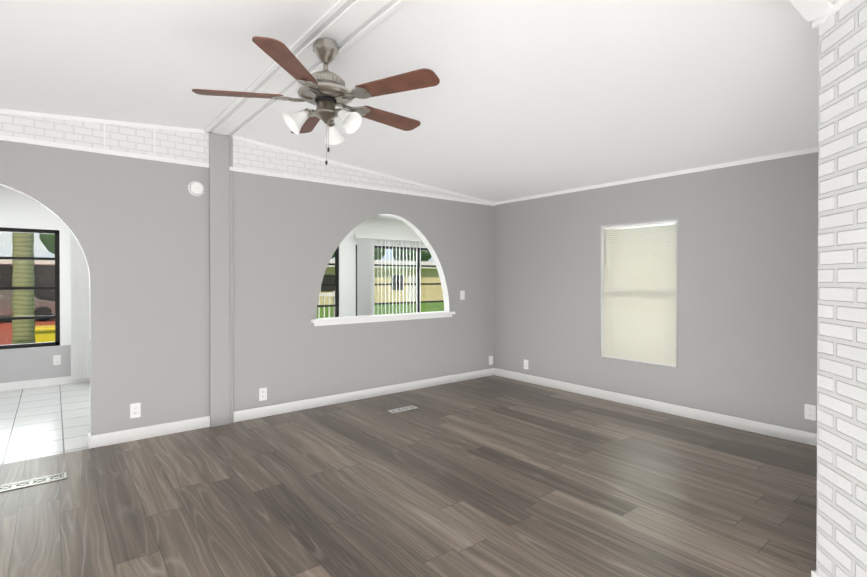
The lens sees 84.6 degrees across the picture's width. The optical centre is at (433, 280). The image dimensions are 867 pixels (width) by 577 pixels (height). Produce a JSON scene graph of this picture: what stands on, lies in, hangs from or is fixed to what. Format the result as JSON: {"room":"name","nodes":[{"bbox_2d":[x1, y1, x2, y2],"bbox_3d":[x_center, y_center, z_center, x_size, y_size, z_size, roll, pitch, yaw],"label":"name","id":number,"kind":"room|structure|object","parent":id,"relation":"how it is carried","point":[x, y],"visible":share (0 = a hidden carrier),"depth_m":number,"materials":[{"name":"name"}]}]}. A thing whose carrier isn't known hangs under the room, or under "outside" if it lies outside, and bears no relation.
{"room":"empty living room","nodes":[
{"label":"empty living room","id":0,"kind":"room"},
{"bbox_2d":[0,345,70,382],"bbox_3d":[-2.746,1.007,7.197,11.000,0.470,0.100,0,0,-39],"label":"wall","id":1,"kind":"structure","parent":0,"point":[25,364],"depth_m":5.58,"materials":[{"name":"grey paint"}]},
{"bbox_2d":[0,227,59,349],"bbox_3d":[-5.746,0.092,4.794,3.120,1.390,0.050,0,0,-39],"label":"sunroom window","id":2,"kind":"structure","parent":1,"relation":"in","point":[56,316],"depth_m":5.62,"materials":[{"name":"black"}]},
{"bbox_2d":[0,376,89,390],"bbox_3d":[-2.710,1.198,7.153,11.000,0.090,0.014,0,0,-39],"label":"baseboard","id":3,"kind":"structure","parent":1,"relation":"attached to","point":[33,383],"depth_m":5.60,"materials":[{"name":"white wood"}]},
{"bbox_2d":[53,355,60,364],"bbox_3d":[-4.517,0.952,5.713,0.070,0.115,0.007,0,0,-39],"label":"outlet","id":4,"kind":"object","parent":1,"relation":"attached to","point":[56,359],"visible":1,"depth_m":5.71,"materials":[{"name":"white plastic"}]},
{"bbox_2d":[60,230,70,345],"bbox_3d":[-4.484,0.086,5.802,0.110,1.390,0.100,0,0,-39],"label":"post","id":5,"kind":"object","parent":1,"relation":"on","point":[65,306],"depth_m":5.76,"materials":[{"name":"white"}]},
{"bbox_2d":[70,231,89,379],"bbox_3d":[-4.302,0.298,5.795,0.185,1.776,0.079,0,0,-39],"label":"blinds","id":6,"kind":"object","parent":1,"relation":"attached to","point":[80,317],"depth_m":5.78,"materials":[{"name":"white"}]},
{"bbox_2d":[317,246,338,316],"bbox_3d":[-3.031,0.079,6.963,3.610,1.390,0.050,0,0,-39],"label":"sunroom window","id":7,"kind":"structure","parent":1,"relation":"in","point":[336,290],"depth_m":8.04,"materials":[{"name":"black"}]},
{"bbox_2d":[339,244,355,316],"bbox_3d":[-1.500,0.071,8.186,0.310,1.390,0.100,0,0,-39],"label":"post","id":8,"kind":"object","parent":1,"relation":"on","point":[347,279],"depth_m":8.14,"materials":[{"name":"white"}]},
{"bbox_2d":[356,245,443,315],"bbox_3d":[0.047,0.063,9.422,3.650,1.390,0.050,0,0,-39],"label":"sunroom window","id":9,"kind":"structure","parent":1,"relation":"in","point":[418,277],"depth_m":9.02,"materials":[{"name":"black"}]},
{"bbox_2d":[354,232,422,315],"bbox_3d":[-0.801,-0.113,8.590,1.454,1.425,0.079,0,0,-39],"label":"blinds","id":10,"kind":"object","parent":9,"relation":"attached to","point":[365,241],"depth_m":8.35,"materials":[{"name":"white plastic"}]},
{"bbox_2d":[0,382,89,463],"bbox_3d":[-1.853,1.279,6.081,11.200,0.060,2.960,0,0,-39],"label":"floor","id":11,"kind":"structure","parent":0,"point":[38,422],"depth_m":4.26,"materials":[{"name":"white tile"}]},
{"bbox_2d":[0,0,335,129],"bbox_3d":[-1.592,-1.145,0.284,4.390,0.458,6.600,0,0,-39],"label":"ceiling slope","id":12,"kind":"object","parent":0,"point":[154,62],"depth_m":2.56,"materials":[{"name":"white paint"}]},
{"bbox_2d":[204,0,407,136],"bbox_3d":[0.123,-1.269,1.653,0.240,0.028,6.400,0,0,-39],"label":"ridge beam","id":13,"kind":"structure","parent":12,"relation":"attached to","point":[344,24],"depth_m":2.61,"materials":[{"name":"white wood"}]},
{"bbox_2d":[192,36,439,164],"bbox_3d":[-0.556,-0.932,2.558,1.241,0.656,1.256,0,0,-39],"label":"fan","id":14,"kind":"object","parent":13,"relation":"hanging from","point":[326,91],"visible":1,"depth_m":2.44,"materials":[{"name":"brown wood"}]},
{"bbox_2d":[0,185,426,247],"bbox_3d":[-2.746,-0.868,7.185,11.000,0.500,0.100,0,0,-39],"label":"wall","id":15,"kind":"structure","parent":0,"point":[18,210],"depth_m":5.64,"materials":[{"name":"white paint"}]},
{"bbox_2d":[0,132,493,435],"bbox_3d":[-2.242,-0.017,3.932,7.920,2.560,0.100,0,0,-39],"label":"wall","id":16,"kind":"structure","parent":0,"point":[138,228],"depth_m":4.28,"materials":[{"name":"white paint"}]},
{"bbox_2d":[130,403,140,417],"bbox_3d":[-2.362,1.029,3.774,0.070,0.115,0.007,0,0,-39],"label":"electrical outlet","id":17,"kind":"object","parent":16,"relation":"attached to","point":[135,410],"visible":1,"depth_m":3.77,"materials":[{"name":"white plastic"}]},
{"bbox_2d":[188,181,204,195],"bbox_3d":[-2.003,-0.782,4.029,0.132,0.132,0.038,0,0,-39],"label":"smoke detector","id":18,"kind":"object","parent":16,"relation":"attached to","point":[196,188],"visible":1,"depth_m":4.02,"materials":[{"name":"white plastic"}]},
{"bbox_2d":[0,113,481,201],"bbox_3d":[-1.991,-1.142,4.055,7.166,0.298,0.010,0,0,-39],"label":"brick panel","id":19,"kind":"object","parent":16,"relation":"attached to","point":[186,146],"visible":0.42,"depth_m":3.95,"materials":[{"name":"white brick"}]},
{"bbox_2d":[0,109,494,205],"bbox_3d":[-2.204,-1.102,3.878,7.720,0.371,0.020,0,0,-39],"label":"trim","id":20,"kind":"structure","parent":16,"relation":"attached to","point":[92,149],"depth_m":4.01,"materials":[{"name":"white wood"}]},
{"bbox_2d":[259,388,266,400],"bbox_3d":[-1.576,1.050,4.403,0.070,0.115,0.007,0,0,-39],"label":"electrical outlet","id":21,"kind":"object","parent":16,"relation":"attached to","point":[262,394],"visible":1,"depth_m":4.40,"materials":[{"name":"white plastic"}]},
{"bbox_2d":[88,368,493,448],"bbox_3d":[-2.237,1.215,3.934,7.720,0.095,0.115,0,0,-39],"label":"baseboard","id":22,"kind":"structure","parent":16,"relation":"attached to","point":[112,438],"depth_m":4.47,"materials":[{"name":"white wood"}]},
{"bbox_2d":[311,311,454,325],"bbox_3d":[-0.507,0.413,5.304,1.860,0.066,0.165,0,0,-39],"label":"sill","id":23,"kind":"structure","parent":16,"relation":"attached to","point":[367,319],"depth_m":5.17,"materials":[{"name":"white"}]},
{"bbox_2d":[460,290,464,299],"bbox_3d":[0.362,0.180,5.944,0.070,0.115,0.008,0,0,-39],"label":"light switch","id":24,"kind":"object","parent":16,"relation":"attached to","point":[462,295],"visible":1,"depth_m":5.94,"materials":[{"name":"white plastic"}]},
{"bbox_2d":[489,356,492,364],"bbox_3d":[0.759,1.048,6.262,0.070,0.115,0.016,0,0,-39],"label":"outlet","id":25,"kind":"object","parent":16,"relation":"attached to","point":[490,360],"visible":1,"depth_m":6.26,"materials":[{"name":"white plastic"}]},
{"bbox_2d":[373,215,398,219],"bbox_3d":[-1.884,-1.161,6.105,11.200,0.100,2.860,0,0,-39],"label":"ceiling","id":26,"kind":"structure","parent":0,"point":[384,216],"depth_m":8.48,"materials":[{"name":"white paint"}]},
{"bbox_2d":[0,375,816,576],"bbox_3d":[-0.182,1.309,1.362,7.920,0.060,6.500,0,0,-39],"label":"floor","id":27,"kind":"structure","parent":0,"point":[493,476],"depth_m":2.80,"materials":[{"name":"brown wood"}]},
{"bbox_2d":[0,472,66,492],"bbox_3d":[-2.523,1.266,2.986,0.350,0.005,0.115,0,0,-39],"label":"floor vent","id":28,"kind":"object","parent":27,"relation":"in","point":[30,482],"visible":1,"depth_m":2.99,"materials":[{"name":"white metal"}]},
{"bbox_2d":[209,133,233,426],"bbox_3d":[-1.850,-0.004,4.159,0.195,2.530,0.035,0,0,-39],"label":"column","id":29,"kind":"structure","parent":27,"relation":"on","point":[221,281],"depth_m":4.14,"materials":[{"name":"grey paint"}]},
{"bbox_2d":[388,406,417,412],"bbox_3d":[-0.299,1.256,4.648,0.300,0.005,0.105,0,0,-39],"label":"floor vent","id":30,"kind":"object","parent":27,"relation":"in","point":[402,409],"visible":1,"depth_m":4.64,"materials":[{"name":"white metal"}]},
{"bbox_2d":[235,0,818,201],"bbox_3d":[1.502,-1.196,2.756,3.530,0.388,6.600,0,0,-39],"label":"ceiling slope","id":31,"kind":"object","parent":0,"point":[524,98],"visible":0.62,"depth_m":2.96,"materials":[{"name":"white paint"}]},
{"bbox_2d":[789,0,833,21],"bbox_3d":[-0.632,-1.168,0.148,5.520,0.290,0.090,0,0,-39],"label":"header beam","id":32,"kind":"structure","parent":31,"relation":"attached to","point":[808,10],"depth_m":1.80,"materials":[{"name":"white paint"}]},
{"bbox_2d":[494,152,817,433],"bbox_3d":[2.842,0.114,3.834,0.100,2.300,6.600,0,0,-39],"label":"wall","id":33,"kind":"structure","parent":0,"point":[747,289],"depth_m":4.30,"materials":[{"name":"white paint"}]},
{"bbox_2d":[524,360,527,369],"bbox_3d":[1.143,1.036,5.881,0.007,0.115,0.070,0,0,-39],"label":"electrical outlet","id":34,"kind":"object","parent":33,"relation":"attached to","point":[525,364],"visible":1,"depth_m":5.87,"materials":[{"name":"white plastic"}]},
{"bbox_2d":[600,218,677,369],"bbox_3d":[2.066,0.122,4.789,0.089,1.414,0.804,0,0,-39],"label":"window","id":35,"kind":"structure","parent":33,"relation":"in","point":[644,272],"depth_m":4.72,"materials":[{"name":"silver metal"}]},
{"bbox_2d":[603,220,676,366],"bbox_3d":[2.045,0.122,4.773,0.039,1.384,0.772,0,0,-39],"label":"window blinds","id":36,"kind":"object","parent":35,"relation":"attached to","point":[639,317],"visible":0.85,"depth_m":4.75,"materials":[{"name":"white fabric"}]},
{"bbox_2d":[494,368,816,445],"bbox_3d":[2.801,1.216,3.800,0.015,0.095,6.385,0,0,-39],"label":"baseboard","id":37,"kind":"structure","parent":33,"relation":"attached to","point":[796,435],"depth_m":4.45,"materials":[{"name":"white wood"}]},
{"bbox_2d":[495,147,817,204],"bbox_3d":[2.797,-1.000,3.792,0.014,0.038,6.400,0,0,-39],"label":"crown molding","id":38,"kind":"structure","parent":33,"relation":"attached to","point":[763,158],"depth_m":4.44,"materials":[{"name":"white wood"}]},
{"bbox_2d":[804,404,815,420],"bbox_3d":[2.906,1.015,3.674,0.007,0.115,0.070,0,0,-39],"label":"electrical outlet","id":39,"kind":"object","parent":33,"relation":"attached to","point":[809,412],"visible":1,"depth_m":3.67,"materials":[{"name":"white plastic"}]},
{"bbox_2d":[816,0,866,576],"bbox_3d":[1.629,0.131,1.089,0.450,2.300,1.600,0,0,10],"label":"brick wall","id":40,"kind":"structure","parent":0,"point":[841,543],"depth_m":1.77,"materials":[{"name":"white brick"}]},
{"bbox_2d":[811,0,849,576],"bbox_3d":[1.621,-0.019,1.097,0.468,2.600,1.615,0,0,10],"label":"trim","id":41,"kind":"structure","parent":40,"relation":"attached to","point":[837,5],"depth_m":1.83,"materials":[{"name":"white"}]},
{"label":"outside","id":42,"kind":"structure","parent":0,"visible":0},
{"bbox_2d":[317,302,443,317],"bbox_3d":[-13.796,1.879,33.048,160.000,0.200,120.000,0,0,-39],"label":"ground","id":43,"kind":"structure","parent":42,"point":[438,305],"depth_m":30.72,"materials":[{"name":"green plant"}]},
{"bbox_2d":[12,232,35,343],"bbox_3d":[-5.793,-1.055,6.720,0.267,6.000,0.274,0,0,-39],"label":"trunk","id":44,"kind":"object","parent":43,"relation":"on","point":[25,295],"depth_m":6.63,"materials":[{"name":"green plant"}]},
{"bbox_2d":[0,318,54,344],"bbox_3d":[-20.831,1.904,12.055,26.800,0.015,17.980,0,0,-39],"label":"driveway","id":45,"kind":"structure","parent":43,"relation":"on","point":[4,338],"depth_m":18.49,"materials":[{"name":"red brick"}]},
{"bbox_2d":[0,290,54,320],"bbox_3d":[-19.364,1.109,21.427,4.480,1.441,1.920,0,0,-39],"label":"car","id":46,"kind":"object","parent":45,"relation":"on","point":[44,308],"depth_m":21.41,"materials":[{"name":"silver metal"}]},
{"bbox_2d":[35,325,54,342],"bbox_3d":[-8.438,1.450,10.319,0.700,0.915,0.700,0,0,-39],"label":"bin","id":47,"kind":"object","parent":45,"relation":"on","point":[47,336],"depth_m":10.11,"materials":[{"name":"yellow plastic"}]},
{"bbox_2d":[0,259,54,316],"bbox_3d":[-27.431,0.262,19.904,28.300,3.200,13.500,0,0,-39],"label":"carport","id":48,"kind":"object","parent":43,"relation":"on","point":[48,277],"depth_m":24.16,"materials":[{"name":"beige"}]},
{"bbox_2d":[39,233,431,260],"bbox_3d":[-19.633,-2.799,47.537,74.572,8.973,14.207,0,0,-39],"label":"trees","id":49,"kind":"object","parent":43,"relation":"on","point":[52,242],"depth_m":56.25,"materials":[{"name":"green plant"}]},
{"bbox_2d":[318,291,334,317],"bbox_3d":[-2.770,1.073,8.701,2.440,1.720,2.200,0,0,-39],"label":"deck railing","id":50,"kind":"object","parent":43,"relation":"on","point":[327,294],"depth_m":9.44,"materials":[{"name":"white wood"}]},
{"bbox_2d":[317,259,443,304],"bbox_3d":[-1.374,-0.140,43.921,41.000,3.700,8.500,0,0,-39],"label":"house","id":51,"kind":"structure","parent":43,"relation":"on","point":[424,277],"depth_m":38.00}
]}

